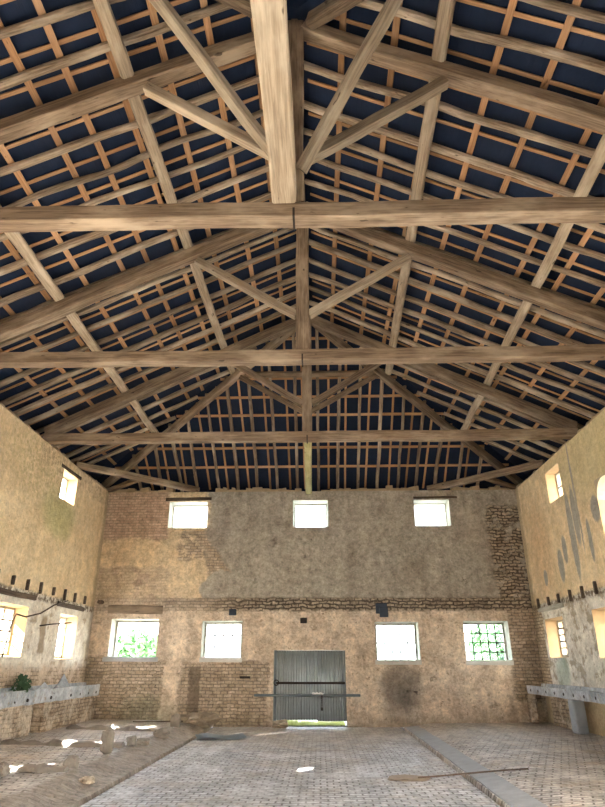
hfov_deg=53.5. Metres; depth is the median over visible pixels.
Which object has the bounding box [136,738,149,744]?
stone
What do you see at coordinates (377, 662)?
window sill
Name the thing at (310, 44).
batten
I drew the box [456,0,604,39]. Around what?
batten
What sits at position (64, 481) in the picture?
window
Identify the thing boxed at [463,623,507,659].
window
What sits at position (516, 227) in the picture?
rafter
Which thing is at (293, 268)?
batten
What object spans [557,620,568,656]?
window
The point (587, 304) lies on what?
rafter
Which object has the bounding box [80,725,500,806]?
floor
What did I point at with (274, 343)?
rafter
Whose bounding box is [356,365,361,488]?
rafter
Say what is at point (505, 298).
rafter
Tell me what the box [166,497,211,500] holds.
lintel
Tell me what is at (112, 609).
lintel
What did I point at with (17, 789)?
floor
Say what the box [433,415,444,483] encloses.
rafter
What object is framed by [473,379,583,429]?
rafter
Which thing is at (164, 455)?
batten
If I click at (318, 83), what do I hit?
batten
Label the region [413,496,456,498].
lintel
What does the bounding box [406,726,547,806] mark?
trim
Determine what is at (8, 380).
rafter
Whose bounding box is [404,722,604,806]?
floor
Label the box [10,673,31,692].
plant
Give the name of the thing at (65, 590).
stub
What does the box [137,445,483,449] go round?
lath
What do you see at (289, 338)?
lath
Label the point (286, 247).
rafter
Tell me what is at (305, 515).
window
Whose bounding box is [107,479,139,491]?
beam
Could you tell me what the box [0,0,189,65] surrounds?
batten
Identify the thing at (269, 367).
rafter
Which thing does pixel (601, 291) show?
lath
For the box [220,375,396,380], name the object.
lath
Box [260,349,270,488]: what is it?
batten
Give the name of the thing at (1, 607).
window
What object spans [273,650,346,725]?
door
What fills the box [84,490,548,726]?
wall
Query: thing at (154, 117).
rafter
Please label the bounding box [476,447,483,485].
rafter
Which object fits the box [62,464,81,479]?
lintel
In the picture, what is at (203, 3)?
lath
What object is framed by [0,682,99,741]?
manger
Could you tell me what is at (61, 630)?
window
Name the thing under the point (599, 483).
window
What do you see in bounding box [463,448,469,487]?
batten
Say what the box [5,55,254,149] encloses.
batten
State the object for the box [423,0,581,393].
lath
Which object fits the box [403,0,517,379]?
lath
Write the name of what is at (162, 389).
rafter
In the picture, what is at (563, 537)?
wall
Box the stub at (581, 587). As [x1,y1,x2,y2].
[579,586,584,597]
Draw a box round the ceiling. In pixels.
[0,0,604,491]
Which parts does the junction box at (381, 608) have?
lid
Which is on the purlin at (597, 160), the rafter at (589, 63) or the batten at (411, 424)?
the rafter at (589, 63)
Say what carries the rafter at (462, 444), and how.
attached to the rafter at (338, 342)
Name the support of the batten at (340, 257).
attached to the ceiling
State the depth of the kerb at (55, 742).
11.59 m
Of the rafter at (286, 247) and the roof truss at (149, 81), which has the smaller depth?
the roof truss at (149, 81)
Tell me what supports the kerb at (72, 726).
on the floor at (17, 789)
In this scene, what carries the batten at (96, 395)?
on the lath at (3, 150)
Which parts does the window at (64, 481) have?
pane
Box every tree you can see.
[115,625,157,656]
[467,625,499,659]
[485,625,504,659]
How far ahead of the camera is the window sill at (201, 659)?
17.62 m
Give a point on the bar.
(255, 695)
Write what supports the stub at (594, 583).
attached to the wall at (563, 537)
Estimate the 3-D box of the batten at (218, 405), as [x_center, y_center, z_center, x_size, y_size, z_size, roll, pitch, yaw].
[-2.591,1.215,19.449,0.069,2.314,3.400,-1,-24,2]
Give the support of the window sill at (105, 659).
attached to the wall at (250, 558)
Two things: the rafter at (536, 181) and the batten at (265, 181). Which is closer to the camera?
the rafter at (536, 181)
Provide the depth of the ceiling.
11.64 m
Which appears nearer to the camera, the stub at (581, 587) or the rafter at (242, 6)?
the rafter at (242, 6)
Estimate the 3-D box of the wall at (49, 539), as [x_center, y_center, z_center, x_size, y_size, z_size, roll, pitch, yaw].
[-6.939,2.125,9.380,0.600,6.800,19.700,-1,-24,1]
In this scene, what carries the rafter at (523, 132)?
on the purlin at (445, 11)
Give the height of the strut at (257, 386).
1.768 m
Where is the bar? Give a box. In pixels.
[254,694,359,696]
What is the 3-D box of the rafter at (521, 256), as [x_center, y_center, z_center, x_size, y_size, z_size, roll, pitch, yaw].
[3.731,-2.998,11.518,7.405,3.683,0.147,-1,-24,2]
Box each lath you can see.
[0,19,189,398]
[0,144,169,417]
[0,233,148,432]
[0,296,133,450]
[0,348,116,464]
[32,0,203,390]
[91,9,219,373]
[115,463,508,468]
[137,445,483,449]
[146,0,237,342]
[176,412,442,417]
[198,394,419,399]
[200,0,262,331]
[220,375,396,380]
[251,18,284,321]
[269,337,341,340]
[330,11,346,322]
[359,1,402,334]
[382,156,416,343]
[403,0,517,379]
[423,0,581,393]
[447,90,604,412]
[468,229,593,428]
[484,287,604,444]
[505,360,597,459]
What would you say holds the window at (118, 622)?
in the wall at (250, 558)
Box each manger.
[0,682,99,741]
[526,683,604,734]
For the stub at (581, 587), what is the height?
0.279 m
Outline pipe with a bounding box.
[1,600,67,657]
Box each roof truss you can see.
[0,20,604,232]
[0,227,604,367]
[42,316,577,444]
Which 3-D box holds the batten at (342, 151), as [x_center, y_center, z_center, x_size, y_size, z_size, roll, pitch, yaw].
[3.727,-3.462,10.690,7.212,3.551,0.066,-1,-24,1]
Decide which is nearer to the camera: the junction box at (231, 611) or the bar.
the bar
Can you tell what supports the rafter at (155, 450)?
attached to the rafter at (274, 343)
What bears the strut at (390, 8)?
attached to the roof truss at (149, 81)
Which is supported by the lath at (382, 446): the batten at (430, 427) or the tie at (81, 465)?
the batten at (430, 427)
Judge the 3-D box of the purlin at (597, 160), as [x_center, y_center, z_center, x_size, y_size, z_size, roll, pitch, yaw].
[4.554,-2.386,11.569,0.243,0.447,15.760,-1,-24,3]
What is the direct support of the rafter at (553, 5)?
on the purlin at (597, 160)
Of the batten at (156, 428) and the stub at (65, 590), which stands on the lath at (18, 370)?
the batten at (156, 428)
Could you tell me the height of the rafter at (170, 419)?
1.656 m
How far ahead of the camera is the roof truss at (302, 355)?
11.54 m
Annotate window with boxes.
[0,605,15,654]
[54,617,66,657]
[60,477,67,499]
[113,621,158,656]
[172,505,207,527]
[203,622,242,656]
[294,504,326,526]
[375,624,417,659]
[414,503,447,525]
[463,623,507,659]
[555,472,561,496]
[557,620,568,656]
[594,474,604,499]
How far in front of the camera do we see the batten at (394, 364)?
17.19 m
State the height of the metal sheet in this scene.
0.079 m
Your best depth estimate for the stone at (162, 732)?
13.22 m
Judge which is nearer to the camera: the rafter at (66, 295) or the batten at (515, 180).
the batten at (515, 180)
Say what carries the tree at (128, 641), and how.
on the ground
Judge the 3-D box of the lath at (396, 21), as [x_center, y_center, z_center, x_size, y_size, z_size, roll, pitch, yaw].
[1.498,-3.820,12.590,0.107,0.086,10.437,-1,-24,2]
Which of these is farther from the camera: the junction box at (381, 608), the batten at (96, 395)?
the junction box at (381, 608)
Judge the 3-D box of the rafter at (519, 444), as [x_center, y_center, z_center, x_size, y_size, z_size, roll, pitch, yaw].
[5.992,1.002,18.185,3.307,1.674,0.135,-1,-24,2]
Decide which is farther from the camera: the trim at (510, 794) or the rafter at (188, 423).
the rafter at (188, 423)
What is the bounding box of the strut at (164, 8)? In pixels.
[149,0,267,155]
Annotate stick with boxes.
[133,721,182,721]
[418,768,528,777]
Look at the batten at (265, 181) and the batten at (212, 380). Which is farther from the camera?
the batten at (212, 380)
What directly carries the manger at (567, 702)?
on the floor at (567, 768)
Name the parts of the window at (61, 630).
pane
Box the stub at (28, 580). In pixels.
[25,579,30,589]
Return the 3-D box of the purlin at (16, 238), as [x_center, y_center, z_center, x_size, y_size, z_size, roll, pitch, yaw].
[-4.840,-2.223,11.620,0.247,0.240,16.050,-1,-24,1]
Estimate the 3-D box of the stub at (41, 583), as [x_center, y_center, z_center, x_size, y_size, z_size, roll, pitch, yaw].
[-6.504,4.545,14.777,0.180,0.279,0.074,-1,-24,1]
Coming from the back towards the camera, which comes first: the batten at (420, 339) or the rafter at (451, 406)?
the rafter at (451, 406)
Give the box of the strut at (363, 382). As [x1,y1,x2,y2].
[312,373,377,413]
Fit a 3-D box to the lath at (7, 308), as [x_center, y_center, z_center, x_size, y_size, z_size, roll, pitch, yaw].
[-5.809,-1.979,11.541,0.111,0.078,17.550,-1,-24,1]
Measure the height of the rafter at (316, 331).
3.699 m
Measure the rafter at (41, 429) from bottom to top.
3.344 m
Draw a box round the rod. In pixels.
[39,622,71,625]
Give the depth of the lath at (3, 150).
11.29 m
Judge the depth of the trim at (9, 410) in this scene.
14.85 m
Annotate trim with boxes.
[0,402,107,490]
[109,485,513,492]
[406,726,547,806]
[514,407,604,489]
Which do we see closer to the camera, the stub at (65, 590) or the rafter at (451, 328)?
the rafter at (451, 328)
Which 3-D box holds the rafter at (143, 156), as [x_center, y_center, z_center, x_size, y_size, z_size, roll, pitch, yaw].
[-3.817,-3.678,9.991,7.400,3.687,0.143,-1,-24,2]
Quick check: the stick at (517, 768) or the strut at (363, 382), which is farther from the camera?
the strut at (363, 382)
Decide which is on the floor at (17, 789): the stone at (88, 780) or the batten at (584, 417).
the stone at (88, 780)
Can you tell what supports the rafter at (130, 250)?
on the purlin at (16, 238)
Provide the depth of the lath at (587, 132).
10.70 m
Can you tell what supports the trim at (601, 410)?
on the wall at (563, 537)
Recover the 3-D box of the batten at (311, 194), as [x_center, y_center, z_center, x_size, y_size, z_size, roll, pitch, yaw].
[3.743,-2.903,12.008,7.164,3.524,0.068,-1,-24,1]
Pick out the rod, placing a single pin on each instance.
(66, 622)
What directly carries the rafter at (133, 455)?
attached to the rafter at (274, 343)
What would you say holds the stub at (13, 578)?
attached to the wall at (49, 539)
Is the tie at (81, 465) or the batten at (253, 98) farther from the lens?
the tie at (81, 465)
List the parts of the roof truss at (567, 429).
king post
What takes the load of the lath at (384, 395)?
on the rafter at (269, 367)
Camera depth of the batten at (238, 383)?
19.13 m
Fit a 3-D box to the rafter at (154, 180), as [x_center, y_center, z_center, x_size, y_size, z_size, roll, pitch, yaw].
[-3.792,-3.435,10.497,7.387,3.714,0.136,0,-24,1]
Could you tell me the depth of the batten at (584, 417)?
15.92 m
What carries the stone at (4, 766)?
on the floor at (17, 789)
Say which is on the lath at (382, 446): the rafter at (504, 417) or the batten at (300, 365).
the batten at (300, 365)
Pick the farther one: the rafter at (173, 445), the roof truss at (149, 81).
the rafter at (173, 445)
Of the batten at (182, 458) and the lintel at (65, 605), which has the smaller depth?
the lintel at (65, 605)
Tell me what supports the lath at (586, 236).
on the rafter at (536, 181)
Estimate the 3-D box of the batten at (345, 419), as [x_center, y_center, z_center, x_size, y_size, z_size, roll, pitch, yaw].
[1.357,0.544,18.953,0.071,3.142,4.629,-1,-24,2]
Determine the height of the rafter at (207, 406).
2.291 m
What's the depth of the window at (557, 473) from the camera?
16.65 m
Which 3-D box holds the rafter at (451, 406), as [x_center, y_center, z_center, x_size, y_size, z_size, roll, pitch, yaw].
[5.535,0.567,17.713,4.195,2.124,0.148,-1,-24,2]
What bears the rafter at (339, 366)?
on the purlin
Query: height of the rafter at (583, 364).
3.725 m
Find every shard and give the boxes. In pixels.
[38,682,54,693]
[54,674,72,691]
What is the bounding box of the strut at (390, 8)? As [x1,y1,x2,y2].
[296,0,402,173]
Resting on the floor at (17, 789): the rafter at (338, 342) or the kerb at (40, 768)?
the kerb at (40, 768)
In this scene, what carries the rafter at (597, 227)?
on the purlin at (597, 160)
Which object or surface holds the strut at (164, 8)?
attached to the roof truss at (149, 81)
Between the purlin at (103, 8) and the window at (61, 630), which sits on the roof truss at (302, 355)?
the purlin at (103, 8)
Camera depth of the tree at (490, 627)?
41.82 m
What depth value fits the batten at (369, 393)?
19.09 m
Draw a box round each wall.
[0,404,108,687]
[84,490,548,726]
[515,409,604,735]
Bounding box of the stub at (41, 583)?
[38,582,42,593]
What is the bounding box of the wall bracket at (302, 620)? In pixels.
[300,618,306,622]
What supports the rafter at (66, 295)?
on the purlin at (16, 238)
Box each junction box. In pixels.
[229,609,236,614]
[375,603,387,616]
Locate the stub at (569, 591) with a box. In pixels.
[568,590,572,600]
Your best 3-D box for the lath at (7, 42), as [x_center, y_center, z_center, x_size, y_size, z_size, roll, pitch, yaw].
[-3.701,-2.863,12.088,0.109,0.091,14.126,-1,-24,2]
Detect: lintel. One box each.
[0,587,36,600]
[57,601,84,611]
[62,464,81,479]
[108,605,162,613]
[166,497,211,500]
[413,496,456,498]
[538,602,563,612]
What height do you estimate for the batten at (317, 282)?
3.553 m
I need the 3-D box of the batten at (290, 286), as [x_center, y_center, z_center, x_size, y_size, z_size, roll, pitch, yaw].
[-3.662,-1.518,15.178,7.176,3.530,0.066,-1,-24,2]
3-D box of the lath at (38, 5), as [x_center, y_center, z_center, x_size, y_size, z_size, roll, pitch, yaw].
[-3.224,-3.062,12.214,0.111,0.077,13.302,-1,-24,1]
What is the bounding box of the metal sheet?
[195,733,245,739]
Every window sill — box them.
[102,656,157,661]
[199,657,241,661]
[375,660,421,664]
[466,660,513,664]
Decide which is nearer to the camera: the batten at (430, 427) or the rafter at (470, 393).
the rafter at (470, 393)
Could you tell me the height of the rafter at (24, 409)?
3.695 m
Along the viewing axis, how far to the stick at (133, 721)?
16.24 m
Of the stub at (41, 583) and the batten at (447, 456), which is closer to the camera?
the stub at (41, 583)
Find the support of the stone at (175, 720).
on the floor at (17, 789)
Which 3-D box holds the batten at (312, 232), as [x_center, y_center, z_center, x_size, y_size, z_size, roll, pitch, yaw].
[3.810,-2.409,13.097,7.232,3.558,0.070,-1,-24,2]
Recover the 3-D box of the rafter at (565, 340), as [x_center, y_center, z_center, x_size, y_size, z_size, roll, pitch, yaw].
[3.781,-2.191,13.322,7.407,3.721,0.175,0,-24,1]
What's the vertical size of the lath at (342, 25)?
0.078 m
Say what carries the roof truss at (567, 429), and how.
on the wall at (49, 539)
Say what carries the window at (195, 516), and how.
in the wall at (250, 558)
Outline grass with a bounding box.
[287,720,345,725]
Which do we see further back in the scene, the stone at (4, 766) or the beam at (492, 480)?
the beam at (492, 480)
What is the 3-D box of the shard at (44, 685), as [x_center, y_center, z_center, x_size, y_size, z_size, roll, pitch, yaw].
[-6.173,6.767,14.275,0.110,0.262,0.620,-21,-31,40]
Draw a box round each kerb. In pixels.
[0,739,124,747]
[9,763,68,772]
[66,724,166,730]
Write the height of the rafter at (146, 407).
2.581 m
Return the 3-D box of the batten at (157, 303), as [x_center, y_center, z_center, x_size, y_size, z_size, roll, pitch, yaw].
[-3.747,-2.122,13.740,7.259,3.567,0.066,-1,-24,1]
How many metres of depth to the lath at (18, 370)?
15.24 m
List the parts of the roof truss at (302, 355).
king post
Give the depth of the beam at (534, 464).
18.21 m
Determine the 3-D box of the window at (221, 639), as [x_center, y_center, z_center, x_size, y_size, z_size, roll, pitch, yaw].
[-2.391,7.190,18.148,1.160,1.070,0.070,-1,-24,1]
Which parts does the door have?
gate post, gate rail, gate post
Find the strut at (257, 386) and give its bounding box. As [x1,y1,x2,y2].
[239,375,301,413]
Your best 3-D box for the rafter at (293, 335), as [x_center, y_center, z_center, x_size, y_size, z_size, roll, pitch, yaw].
[-0.211,0.343,18.759,0.112,3.636,5.280,0,-24,1]
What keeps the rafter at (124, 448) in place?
attached to the rafter at (274, 343)
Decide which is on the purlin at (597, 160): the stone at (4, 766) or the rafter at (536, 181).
the rafter at (536, 181)
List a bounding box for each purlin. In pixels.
[0,205,158,432]
[92,0,235,374]
[244,370,372,377]
[385,0,455,374]
[460,134,604,429]
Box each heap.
[180,712,220,727]
[271,719,287,727]
[387,774,429,780]
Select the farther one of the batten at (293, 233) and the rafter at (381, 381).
the rafter at (381, 381)
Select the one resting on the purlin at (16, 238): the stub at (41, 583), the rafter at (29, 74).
the rafter at (29, 74)
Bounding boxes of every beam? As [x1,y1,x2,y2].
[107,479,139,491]
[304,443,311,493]
[485,478,516,489]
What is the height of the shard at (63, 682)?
0.421 m
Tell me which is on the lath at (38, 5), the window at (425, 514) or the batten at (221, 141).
the batten at (221, 141)
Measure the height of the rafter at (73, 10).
3.103 m
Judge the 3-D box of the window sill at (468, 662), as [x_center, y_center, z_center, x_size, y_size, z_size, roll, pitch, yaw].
[5.439,7.565,17.501,1.370,0.153,0.265,-1,-24,1]
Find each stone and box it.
[0,761,9,776]
[63,755,78,768]
[78,776,94,784]
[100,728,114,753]
[126,735,136,746]
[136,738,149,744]
[153,728,169,737]
[170,713,180,727]
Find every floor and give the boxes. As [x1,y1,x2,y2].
[0,719,211,806]
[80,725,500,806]
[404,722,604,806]
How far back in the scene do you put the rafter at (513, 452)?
18.64 m
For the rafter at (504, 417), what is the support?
on the purlin at (597, 160)
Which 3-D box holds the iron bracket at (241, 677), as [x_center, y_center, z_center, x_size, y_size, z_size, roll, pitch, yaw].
[-1.667,7.943,17.398,0.300,0.060,0.056,-1,-24,1]
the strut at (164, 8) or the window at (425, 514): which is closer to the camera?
the strut at (164, 8)
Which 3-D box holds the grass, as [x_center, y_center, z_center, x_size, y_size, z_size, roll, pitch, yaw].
[0.242,9.387,17.796,2.047,0.269,1.343,-1,-24,1]
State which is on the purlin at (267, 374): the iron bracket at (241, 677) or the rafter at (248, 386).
the rafter at (248, 386)
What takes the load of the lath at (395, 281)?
on the rafter at (505, 298)
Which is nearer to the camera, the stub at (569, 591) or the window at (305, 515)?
the stub at (569, 591)
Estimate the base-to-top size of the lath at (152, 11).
0.092 m
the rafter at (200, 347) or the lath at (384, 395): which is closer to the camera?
the rafter at (200, 347)
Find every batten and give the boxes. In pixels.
[0,0,14,4]
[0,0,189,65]
[0,13,245,99]
[0,95,258,194]
[0,156,262,259]
[0,180,267,287]
[0,246,295,368]
[0,267,295,392]
[4,231,295,351]
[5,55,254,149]
[6,283,295,408]
[18,296,295,415]
[29,308,295,425]
[49,125,261,205]
[58,380,212,448]
[81,428,156,461]
[145,457,153,489]
[161,444,169,479]
[177,430,186,483]
[198,412,210,489]
[217,399,228,489]
[236,369,249,487]
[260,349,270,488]
[283,341,291,488]
[300,365,304,488]
[307,42,603,134]
[308,78,604,173]
[308,112,564,196]
[309,139,604,242]
[310,170,604,275]
[310,193,604,300]
[311,231,604,341]
[311,246,565,344]
[312,280,604,395]
[313,295,599,411]
[323,312,590,420]
[327,340,329,488]
[344,341,346,488]
[364,382,370,487]
[387,379,394,484]
[394,364,548,427]
[404,404,413,487]
[419,305,604,376]
[422,409,433,487]
[444,423,451,481]
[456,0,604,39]
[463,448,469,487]
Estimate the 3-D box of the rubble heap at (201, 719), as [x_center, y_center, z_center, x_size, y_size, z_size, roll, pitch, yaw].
[-2.887,8.716,16.555,1.279,0.389,0.899,-1,-24,1]
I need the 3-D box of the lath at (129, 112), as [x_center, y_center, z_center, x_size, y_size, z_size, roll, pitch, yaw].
[-2.643,-3.308,12.369,0.107,0.090,12.314,-1,-24,1]
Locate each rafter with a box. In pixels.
[0,0,124,39]
[0,2,231,91]
[0,75,259,176]
[0,146,245,241]
[0,164,268,275]
[0,191,271,306]
[0,228,236,323]
[0,228,295,347]
[0,258,295,387]
[0,276,295,405]
[4,109,262,206]
[13,291,295,414]
[23,304,295,423]
[25,242,295,351]
[35,367,179,432]
[41,346,256,437]
[52,370,229,447]
[66,395,197,457]
[71,416,175,463]
[87,444,137,463]
[101,329,295,488]
[132,454,141,490]
[154,448,163,489]
[168,424,183,491]
[185,410,198,486]
[205,393,219,487]
[216,0,251,17]
[224,376,239,489]
[247,378,258,486]
[266,342,278,488]
[292,333,298,487]
[303,128,604,233]
[304,61,595,157]
[304,100,593,196]
[304,179,604,287]
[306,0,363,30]
[306,201,604,311]
[309,239,584,344]
[309,258,604,375]
[309,272,604,389]
[309,285,604,405]
[309,300,595,417]
[310,228,604,338]
[314,327,522,484]
[315,329,319,490]
[317,159,604,261]
[334,16,601,98]
[336,365,341,488]
[356,0,604,74]
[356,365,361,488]
[360,346,558,427]
[375,369,383,488]
[392,370,566,444]
[396,385,405,487]
[414,400,425,485]
[416,391,558,451]
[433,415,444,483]
[443,412,550,457]
[456,442,463,486]
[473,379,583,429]
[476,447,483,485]
[483,441,536,461]
[518,0,604,23]
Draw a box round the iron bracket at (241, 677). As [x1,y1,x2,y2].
[240,676,249,678]
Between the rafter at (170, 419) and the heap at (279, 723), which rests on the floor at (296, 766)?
the heap at (279, 723)
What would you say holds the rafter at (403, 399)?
on the purlin
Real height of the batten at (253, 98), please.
3.561 m
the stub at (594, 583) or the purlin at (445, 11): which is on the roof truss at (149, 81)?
the purlin at (445, 11)
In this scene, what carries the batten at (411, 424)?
attached to the ceiling
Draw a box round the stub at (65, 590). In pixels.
[63,589,66,600]
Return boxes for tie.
[74,461,199,491]
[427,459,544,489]
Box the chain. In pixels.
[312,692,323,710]
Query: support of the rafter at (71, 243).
on the purlin at (16, 238)
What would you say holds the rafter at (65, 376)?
on the purlin at (16, 238)
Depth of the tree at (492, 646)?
39.70 m
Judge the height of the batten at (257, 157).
3.567 m
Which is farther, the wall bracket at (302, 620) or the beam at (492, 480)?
the beam at (492, 480)
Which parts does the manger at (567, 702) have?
support post, support post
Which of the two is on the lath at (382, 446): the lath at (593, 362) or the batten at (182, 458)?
the batten at (182, 458)
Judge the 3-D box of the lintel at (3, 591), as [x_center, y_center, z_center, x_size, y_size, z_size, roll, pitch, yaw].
[-6.528,4.356,13.688,0.172,0.139,1.800,-1,-24,1]
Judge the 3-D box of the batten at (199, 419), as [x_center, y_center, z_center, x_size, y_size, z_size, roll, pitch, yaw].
[-3.223,1.464,19.625,0.074,1.990,2.922,-1,-24,2]
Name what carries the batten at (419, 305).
attached to the ceiling
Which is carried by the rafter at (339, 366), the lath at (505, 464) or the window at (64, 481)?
the lath at (505, 464)
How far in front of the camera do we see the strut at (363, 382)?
16.42 m
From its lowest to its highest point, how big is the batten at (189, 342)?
3.555 m
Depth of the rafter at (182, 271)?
12.94 m
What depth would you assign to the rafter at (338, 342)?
18.09 m
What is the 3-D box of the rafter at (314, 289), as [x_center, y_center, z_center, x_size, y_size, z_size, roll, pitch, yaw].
[3.837,-1.462,15.037,7.392,3.722,0.155,-1,-24,2]
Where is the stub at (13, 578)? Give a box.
[11,575,15,584]
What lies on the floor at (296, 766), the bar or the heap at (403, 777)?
the heap at (403, 777)
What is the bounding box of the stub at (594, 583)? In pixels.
[592,581,597,593]
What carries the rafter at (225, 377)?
on the purlin
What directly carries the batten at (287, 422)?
on the lath at (382, 446)
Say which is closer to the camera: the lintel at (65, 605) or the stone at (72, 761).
the stone at (72, 761)
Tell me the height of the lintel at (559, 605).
0.135 m
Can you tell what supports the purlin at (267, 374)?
on the rafter at (274, 343)
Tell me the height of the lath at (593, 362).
0.089 m
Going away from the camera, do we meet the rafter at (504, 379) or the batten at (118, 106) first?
the batten at (118, 106)
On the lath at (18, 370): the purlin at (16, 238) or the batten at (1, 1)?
the batten at (1, 1)
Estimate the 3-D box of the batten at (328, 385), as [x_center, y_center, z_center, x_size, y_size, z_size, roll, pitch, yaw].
[0.814,0.355,18.845,0.072,3.400,5.009,-1,-24,2]
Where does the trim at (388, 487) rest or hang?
on the wall at (250, 558)
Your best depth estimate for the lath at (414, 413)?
18.82 m
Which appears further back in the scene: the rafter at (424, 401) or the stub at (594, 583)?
the rafter at (424, 401)
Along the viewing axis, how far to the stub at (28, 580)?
14.09 m
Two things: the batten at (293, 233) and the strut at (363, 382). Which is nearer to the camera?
the batten at (293, 233)
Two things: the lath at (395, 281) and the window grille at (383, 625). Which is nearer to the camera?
the lath at (395, 281)
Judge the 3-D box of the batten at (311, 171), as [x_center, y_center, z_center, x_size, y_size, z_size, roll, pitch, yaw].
[3.758,-3.152,11.397,7.230,3.555,0.066,-1,-24,2]
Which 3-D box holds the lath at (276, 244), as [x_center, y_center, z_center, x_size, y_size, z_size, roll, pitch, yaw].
[-0.635,-4.145,12.890,0.110,0.088,9.021,-1,-24,1]
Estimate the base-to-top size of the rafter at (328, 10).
3.499 m
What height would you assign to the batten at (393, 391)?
2.425 m
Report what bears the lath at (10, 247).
on the rafter at (200, 347)
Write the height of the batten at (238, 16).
3.453 m

